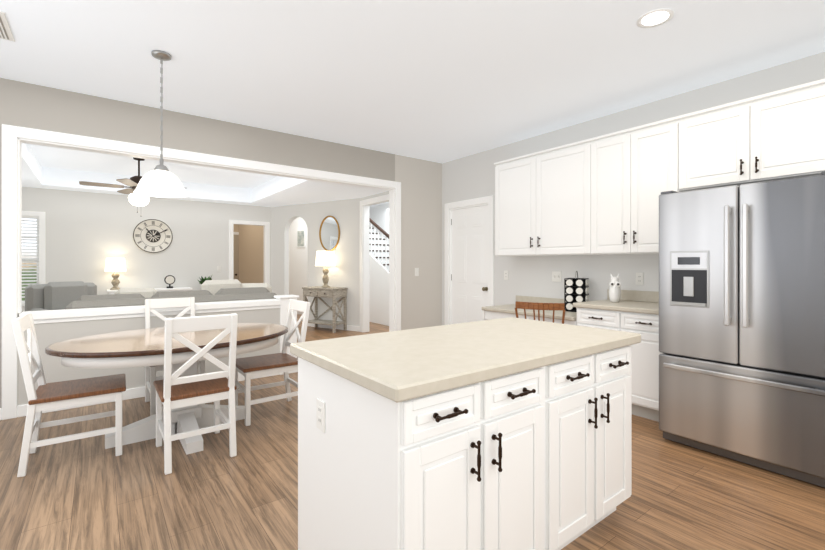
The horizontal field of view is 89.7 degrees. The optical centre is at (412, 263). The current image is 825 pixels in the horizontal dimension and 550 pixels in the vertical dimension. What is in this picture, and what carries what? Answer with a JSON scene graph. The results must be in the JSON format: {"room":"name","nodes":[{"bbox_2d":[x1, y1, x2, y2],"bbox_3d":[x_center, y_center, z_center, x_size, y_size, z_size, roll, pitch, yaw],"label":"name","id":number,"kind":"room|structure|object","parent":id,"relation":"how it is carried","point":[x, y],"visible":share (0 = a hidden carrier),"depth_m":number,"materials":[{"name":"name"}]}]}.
{"room":"kitchen","nodes":[
{"label":"kitchen","id":0,"kind":"room"},
{"bbox_2d":[21,187,270,312],"bbox_3d":[-4.799,-0.120,7.549,4.600,2.720,0.120,0,0,-37],"label":"wall","id":1,"kind":"structure","parent":0,"point":[87,234],"depth_m":7.32,"materials":[{"name":"white paint"}]},
{"bbox_2d":[22,211,44,310],"bbox_3d":[-6.230,-0.045,6.433,0.850,1.570,0.170,0,0,-37],"label":"window","id":2,"kind":"structure","parent":1,"relation":"in","point":[39,260],"depth_m":6.59,"materials":[{"name":"white"}]},
{"bbox_2d":[133,219,172,252],"bbox_3d":[-4.703,-0.505,7.522,0.620,0.620,0.036,0,0,-37],"label":"wall clock","id":3,"kind":"object","parent":1,"relation":"attached to","point":[152,235],"visible":1,"depth_m":7.51,"materials":[{"name":"white"}]},
{"bbox_2d":[22,143,388,206],"bbox_3d":[-3.196,-1.345,6.098,5.400,0.270,4.130,0,0,-37],"label":"ceiling","id":4,"kind":"structure","parent":0,"point":[279,191],"depth_m":6.93,"materials":[{"name":"white paint"}]},
{"bbox_2d":[0,78,441,407],"bbox_3d":[-1.833,-0.120,4.465,5.600,2.720,0.120,0,0,-37],"label":"wall","id":5,"kind":"structure","parent":0,"point":[29,105],"depth_m":4.27,"materials":[{"name":"grey paint"}]},
{"bbox_2d":[0,124,493,419],"bbox_3d":[-1.385,0.045,3.957,5.700,2.390,9.970,0,0,-37],"label":"trim","id":6,"kind":"structure","parent":5,"relation":"attached to","point":[11,227],"depth_m":4.07,"materials":[{"name":"white wood"}]},
{"bbox_2d":[415,268,418,275],"bbox_3d":[0.063,0.114,5.816,0.070,0.115,0.016,0,0,-37],"label":"light switch","id":7,"kind":"object","parent":5,"relation":"attached to","point":[416,269],"depth_m":5.81,"materials":[{"name":"white plastic"}]},
{"bbox_2d":[234,224,237,231],"bbox_3d":[-5.245,-0.120,10.901,1.200,2.720,0.100,0,0,-37],"label":"wall","id":8,"kind":"structure","parent":0,"point":[235,225],"depth_m":11.19,"materials":[{"name":"beige paint"}]},
{"bbox_2d":[234,232,238,279],"bbox_3d":[-5.023,0.190,10.974,0.820,2.100,0.049,0,0,-37],"label":"door","id":9,"kind":"structure","parent":8,"relation":"attached to","point":[236,255],"depth_m":11.15,"materials":[{"name":"beige wood"}]},
{"bbox_2d":[238,225,263,282],"bbox_3d":[-3.848,-0.120,10.184,0.100,2.720,2.930,0,0,-37],"label":"wall","id":10,"kind":"structure","parent":0,"point":[251,253],"depth_m":10.30,"materials":[{"name":"beige paint"}]},
{"bbox_2d":[289,217,307,314],"bbox_3d":[-2.936,-0.120,10.350,2.400,2.720,0.100,0,0,31],"label":"wall","id":11,"kind":"structure","parent":0,"point":[298,269],"depth_m":10.23,"materials":[{"name":"white paint"}]},
{"bbox_2d":[297,229,304,247],"bbox_3d":[-2.728,-0.620,10.152,0.280,0.440,0.022,0,0,31],"label":"picture frame","id":12,"kind":"object","parent":11,"relation":"attached to","point":[300,238],"visible":0.92,"depth_m":10.13,"materials":[{"name":"white"}]},
{"bbox_2d":[271,198,359,325],"bbox_3d":[-1.971,-0.120,8.282,2.420,2.720,0.120,0,0,31],"label":"wall","id":13,"kind":"structure","parent":0,"point":[345,270],"depth_m":8.07,"materials":[{"name":"white paint"}]},
{"bbox_2d":[319,216,339,250],"bbox_3d":[-1.597,-0.583,7.968,0.510,0.690,0.030,0,0,31],"label":"oval mirror","id":14,"kind":"object","parent":13,"relation":"attached to","point":[329,233],"visible":0.96,"depth_m":7.97,"materials":[{"name":"gold metal"}]},
{"bbox_2d":[360,191,388,205],"bbox_3d":[-0.336,-0.120,6.893,0.120,2.720,1.940,0,0,-37],"label":"wall","id":15,"kind":"structure","parent":0,"point":[375,195],"depth_m":7.22,"materials":[{"name":"white paint"}]},
{"bbox_2d":[369,203,388,243],"bbox_3d":[-0.311,-0.120,9.873,0.120,2.720,5.500,0,0,-37],"label":"wall","id":16,"kind":"structure","parent":0,"point":[379,215],"depth_m":10.37,"materials":[{"name":"white paint"}]},
{"bbox_2d":[0,314,824,549],"bbox_3d":[-1.268,1.280,6.700,10.400,0.080,15.400,0,0,-37],"label":"floor","id":17,"kind":"structure","parent":0,"point":[90,493],"depth_m":2.23,"materials":[{"name":"brown wood"}]},
{"bbox_2d":[25,281,96,310],"bbox_3d":[-4.935,0.750,5.979,0.860,0.980,0.820,0,0,35],"label":"armchair","id":18,"kind":"object","parent":17,"relation":"on","point":[53,296],"visible":0.17,"depth_m":5.90,"materials":[{"name":"fabric"}]},
{"bbox_2d":[11,312,125,476],"bbox_3d":[-2.201,0.780,2.704,0.558,0.924,0.440,0,0,-37],"label":"chair","id":19,"kind":"object","parent":17,"relation":"on","point":[44,396],"visible":1,"depth_m":2.61,"materials":[{"name":"white wood"}]},
{"bbox_2d":[107,287,192,294],"bbox_3d":[-4.627,0.840,7.338,1.260,0.800,0.374,0,0,-37],"label":"console table","id":20,"kind":"object","parent":17,"relation":"on","point":[163,289],"visible":0.04,"depth_m":7.42,"materials":[{"name":"white wood"}]},
{"bbox_2d":[105,258,125,289],"bbox_3d":[-5.040,0.170,7.040,0.300,0.539,0.300,0,0,-37],"label":"table lamp","id":21,"kind":"object","parent":20,"relation":"on","point":[115,265],"visible":0.98,"depth_m":6.97,"materials":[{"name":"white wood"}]},
{"bbox_2d":[164,275,174,287],"bbox_3d":[-4.403,0.322,7.523,0.170,0.235,0.060,0,0,-37],"label":"ornament","id":22,"kind":"object","parent":20,"relation":"on","point":[169,279],"visible":1,"depth_m":7.50,"materials":[{"name":"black metal"}]},
{"bbox_2d":[45,323,287,454],"bbox_3d":[-1.713,0.885,3.099,1.550,0.710,1.090,0,0,-37],"label":"dining table","id":23,"kind":"object","parent":17,"relation":"on","point":[134,348],"visible":0.73,"depth_m":2.87,"materials":[{"name":"brown wood"}]},
{"bbox_2d":[65,279,275,308],"bbox_3d":[-2.555,0.717,4.676,2.045,1.045,0.970,0,0,-37],"label":"sofa","id":24,"kind":"object","parent":17,"relation":"on","point":[223,290],"visible":0.17,"depth_m":4.47,"materials":[{"name":"fabric"}]},
{"bbox_2d":[145,297,204,415],"bbox_3d":[-2.105,0.780,3.665,0.424,0.924,0.544,0,0,-37],"label":"chair","id":25,"kind":"object","parent":17,"relation":"on","point":[151,305],"visible":0.38,"depth_m":3.74,"materials":[{"name":"white wood"}]},
{"bbox_2d":[153,313,237,474],"bbox_3d":[-1.439,0.780,2.746,0.424,0.924,0.544,0,0,-37],"label":"chair","id":26,"kind":"object","parent":17,"relation":"on","point":[174,390],"visible":1,"depth_m":2.59,"materials":[{"name":"white wood"}]},
{"bbox_2d":[235,299,310,425],"bbox_3d":[-1.190,0.780,3.471,0.544,0.924,0.424,0,0,-37],"label":"chair","id":27,"kind":"object","parent":17,"relation":"on","point":[249,368],"visible":0.79,"depth_m":3.43,"materials":[{"name":"white wood"}]},
{"bbox_2d":[302,286,347,332],"bbox_3d":[-1.654,0.840,7.778,0.810,0.800,0.391,0,0,31],"label":"console table","id":28,"kind":"object","parent":17,"relation":"on","point":[317,292],"visible":0.96,"depth_m":7.70,"materials":[{"name":"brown wood"}]},
{"bbox_2d":[315,251,335,287],"bbox_3d":[-1.624,0.100,7.751,0.380,0.679,0.380,0,0,-37],"label":"table lamp","id":29,"kind":"object","parent":28,"relation":"on","point":[325,258],"visible":1,"depth_m":7.63,"materials":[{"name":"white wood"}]},
{"bbox_2d":[369,218,388,325],"bbox_3d":[-0.520,-0.484,9.156,1.040,3.449,4.710,0,0,-37],"label":"stairs","id":30,"kind":"structure","parent":17,"relation":"on","point":[378,280],"depth_m":8.67,"materials":[{"name":"white"}]},
{"bbox_2d":[298,341,640,549],"bbox_3d":[0.304,0.812,1.880,1.406,0.855,0.801,0,0,-37],"label":"kitchen island","id":31,"kind":"object","parent":17,"relation":"on","point":[511,433],"depth_m":1.47,"materials":[{"name":"laminate"}]},
{"bbox_2d":[290,317,640,404],"bbox_3d":[0.295,0.363,1.899,1.458,0.045,0.800,0,0,-37],"label":"island countertop","id":32,"kind":"structure","parent":31,"relation":"on","point":[392,365],"depth_m":1.63,"materials":[{"name":"beige stone"}]},
{"bbox_2d":[515,301,565,323],"bbox_3d":[1.248,0.798,3.981,0.451,0.890,0.485,0,0,26],"label":"desk chair","id":33,"kind":"object","parent":17,"relation":"on","point":[533,306],"visible":0.35,"depth_m":3.77,"materials":[{"name":"brown wood"}]},
{"bbox_2d":[574,309,661,421],"bbox_3d":[1.952,0.814,3.592,0.616,0.852,0.806,0,0,-37],"label":"base cabinet","id":34,"kind":"object","parent":17,"relation":"on","point":[645,354],"depth_m":3.29,"materials":[{"name":"white wood"}]},
{"bbox_2d":[482,305,573,320],"bbox_3d":[1.354,0.499,4.380,0.616,0.038,1.132,0,0,-37],"label":"countertop","id":35,"kind":"structure","parent":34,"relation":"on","point":[569,316],"depth_m":4.20,"materials":[{"name":"beige stone"}]},
{"bbox_2d":[564,271,588,311],"bbox_3d":[1.671,0.274,4.222,0.256,0.409,0.256,0,0,-37],"label":"spice rack","id":36,"kind":"object","parent":35,"relation":"on","point":[574,291],"visible":0.83,"depth_m":4.16,"materials":[{"name":"black metal"}]},
{"bbox_2d":[573,301,658,316],"bbox_3d":[1.938,0.369,3.593,0.636,0.038,0.827,0,0,-37],"label":"countertop","id":37,"kind":"structure","parent":34,"relation":"on","point":[621,306],"depth_m":3.50,"materials":[{"name":"beige stone"}]},
{"bbox_2d":[609,273,620,301],"bbox_3d":[1.863,0.218,3.796,0.165,0.263,0.127,0,0,-37],"label":"figurine","id":38,"kind":"object","parent":37,"relation":"on","point":[614,290],"visible":1,"depth_m":3.75,"materials":[{"name":"white ceramic"}]},
{"bbox_2d":[659,171,824,487],"bbox_3d":[2.329,0.368,2.795,0.945,1.743,0.910,0,0,-37],"label":"fridge","id":39,"kind":"object","parent":17,"relation":"on","point":[742,322],"visible":1,"depth_m":2.50,"materials":[{"name":"silver metal"}]},
{"bbox_3d":[-3.890,0.876,7.812,0.386,0.732,0.400,0,0,-37],"label":"plant stand","id":40,"kind":"object","parent":17,"relation":"on","visible":0},
{"bbox_2d":[198,274,212,283],"bbox_3d":[-3.914,0.350,7.815,0.249,0.317,0.417,0,0,-37],"label":"plant","id":41,"kind":"object","parent":40,"relation":"on","point":[203,280],"visible":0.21,"depth_m":7.76,"materials":[{"name":"green plant"}]},
{"bbox_2d":[0,0,824,206],"bbox_3d":[-1.268,-1.530,6.700,10.400,0.100,15.400,0,0,-37],"label":"ceiling","id":42,"kind":"structure","parent":0,"point":[440,81],"depth_m":3.02,"materials":[{"name":"white paint"}]},
{"bbox_2d":[0,11,14,41],"bbox_3d":[-2.612,-1.470,2.518,0.245,0.019,0.400,0,0,-37],"label":"ceiling vent","id":43,"kind":"object","parent":42,"relation":"in","point":[6,32],"visible":1,"depth_m":2.60,"materials":[{"name":"white metal"}]},
{"bbox_2d":[79,157,149,212],"bbox_3d":[-3.791,-1.063,5.672,1.200,0.832,1.248,0,0,-37],"label":"ceiling fan","id":44,"kind":"object","parent":42,"relation":"hanging from","point":[136,199],"visible":0.67,"depth_m":5.59,"materials":[{"name":"brown metal"}]},
{"bbox_2d":[133,50,187,197],"bbox_3d":[-1.772,-0.986,2.929,0.330,0.986,0.330,0,0,-37],"label":"pendant light","id":45,"kind":"object","parent":42,"relation":"hanging from","point":[160,180],"visible":1,"depth_m":2.89,"materials":[{"name":"white glass"}]},
{"bbox_2d":[637,8,673,27],"bbox_3d":[1.460,-1.477,2.496,0.196,0.006,0.196,0,0,-37],"label":"recessed light","id":46,"kind":"object","parent":42,"relation":"in","point":[655,18],"visible":1,"depth_m":2.49,"materials":[{"name":"white"}]},
{"bbox_2d":[442,52,824,324],"bbox_3d":[2.138,-0.120,3.962,0.120,2.720,5.720,0,0,-37],"label":"wall","id":47,"kind":"structure","parent":0,"point":[469,177],"depth_m":4.28,"materials":[{"name":"grey paint"}]},
{"bbox_2d":[451,205,487,323],"bbox_3d":[0.765,0.230,5.689,0.110,2.005,0.738,0,0,-37],"label":"door","id":48,"kind":"structure","parent":47,"relation":"attached to","point":[469,277],"depth_m":5.70,"materials":[{"name":"white wood"}]},
{"bbox_2d":[504,271,508,279],"bbox_3d":[1.162,0.140,5.142,0.008,0.115,0.070,0,0,-37],"label":"outlet","id":49,"kind":"object","parent":47,"relation":"attached to","point":[506,273],"depth_m":5.14,"materials":[{"name":"white plastic"}]},
{"bbox_2d":[494,141,581,256],"bbox_3d":[1.472,-0.637,4.465,0.326,1.094,1.247,0,0,-37],"label":"upper cabinet","id":50,"kind":"object","parent":47,"relation":"attached to","point":[538,195],"depth_m":4.36,"materials":[{"name":"white wood"}]},
{"bbox_2d":[552,271,560,281],"bbox_3d":[1.588,0.140,4.574,0.016,0.115,0.116,0,0,-37],"label":"outlet","id":51,"kind":"object","parent":47,"relation":"attached to","point":[556,276],"depth_m":4.58,"materials":[{"name":"white plastic"}]},
{"bbox_2d":[514,289,658,304],"bbox_3d":[1.842,0.365,4.230,0.020,0.230,1.959,0,0,-37],"label":"backsplash","id":52,"kind":"structure","parent":47,"relation":"attached to","point":[626,295],"depth_m":3.95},
{"bbox_2d":[582,113,689,254],"bbox_3d":[2.037,-0.637,3.720,0.326,1.094,0.865,0,0,-37],"label":"upper cabinet","id":53,"kind":"object","parent":47,"relation":"attached to","point":[598,195],"depth_m":3.62,"materials":[{"name":"white wood"}]},
{"bbox_2d":[636,273,643,284],"bbox_3d":[2.122,0.140,3.875,0.008,0.115,0.070,0,0,-37],"label":"outlet","id":54,"kind":"object","parent":47,"relation":"attached to","point":[639,276],"depth_m":3.87,"materials":[{"name":"white plastic"}]},
{"bbox_2d":[690,101,737,190],"bbox_3d":[2.418,-0.887,3.218,0.326,0.594,0.521,0,0,-37],"label":"upper cabinet","id":55,"kind":"object","parent":47,"relation":"attached to","point":[713,130],"depth_m":3.13,"materials":[{"name":"white wood"}]},
{"bbox_2d":[738,79,824,185],"bbox_3d":[2.689,-0.887,2.860,0.326,0.594,0.620,0,0,-37],"label":"upper cabinet","id":56,"kind":"object","parent":47,"relation":"attached to","point":[781,133],"depth_m":2.82,"materials":[{"name":"white wood"}]},
{"label":"outside","id":57,"kind":"structure","parent":0,"visible":0},
{"bbox_2d":[22,218,36,300],"bbox_3d":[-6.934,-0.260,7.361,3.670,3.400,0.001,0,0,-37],"label":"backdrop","id":58,"kind":"structure","parent":57,"point":[23,299],"depth_m":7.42,"materials":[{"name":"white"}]}
]}

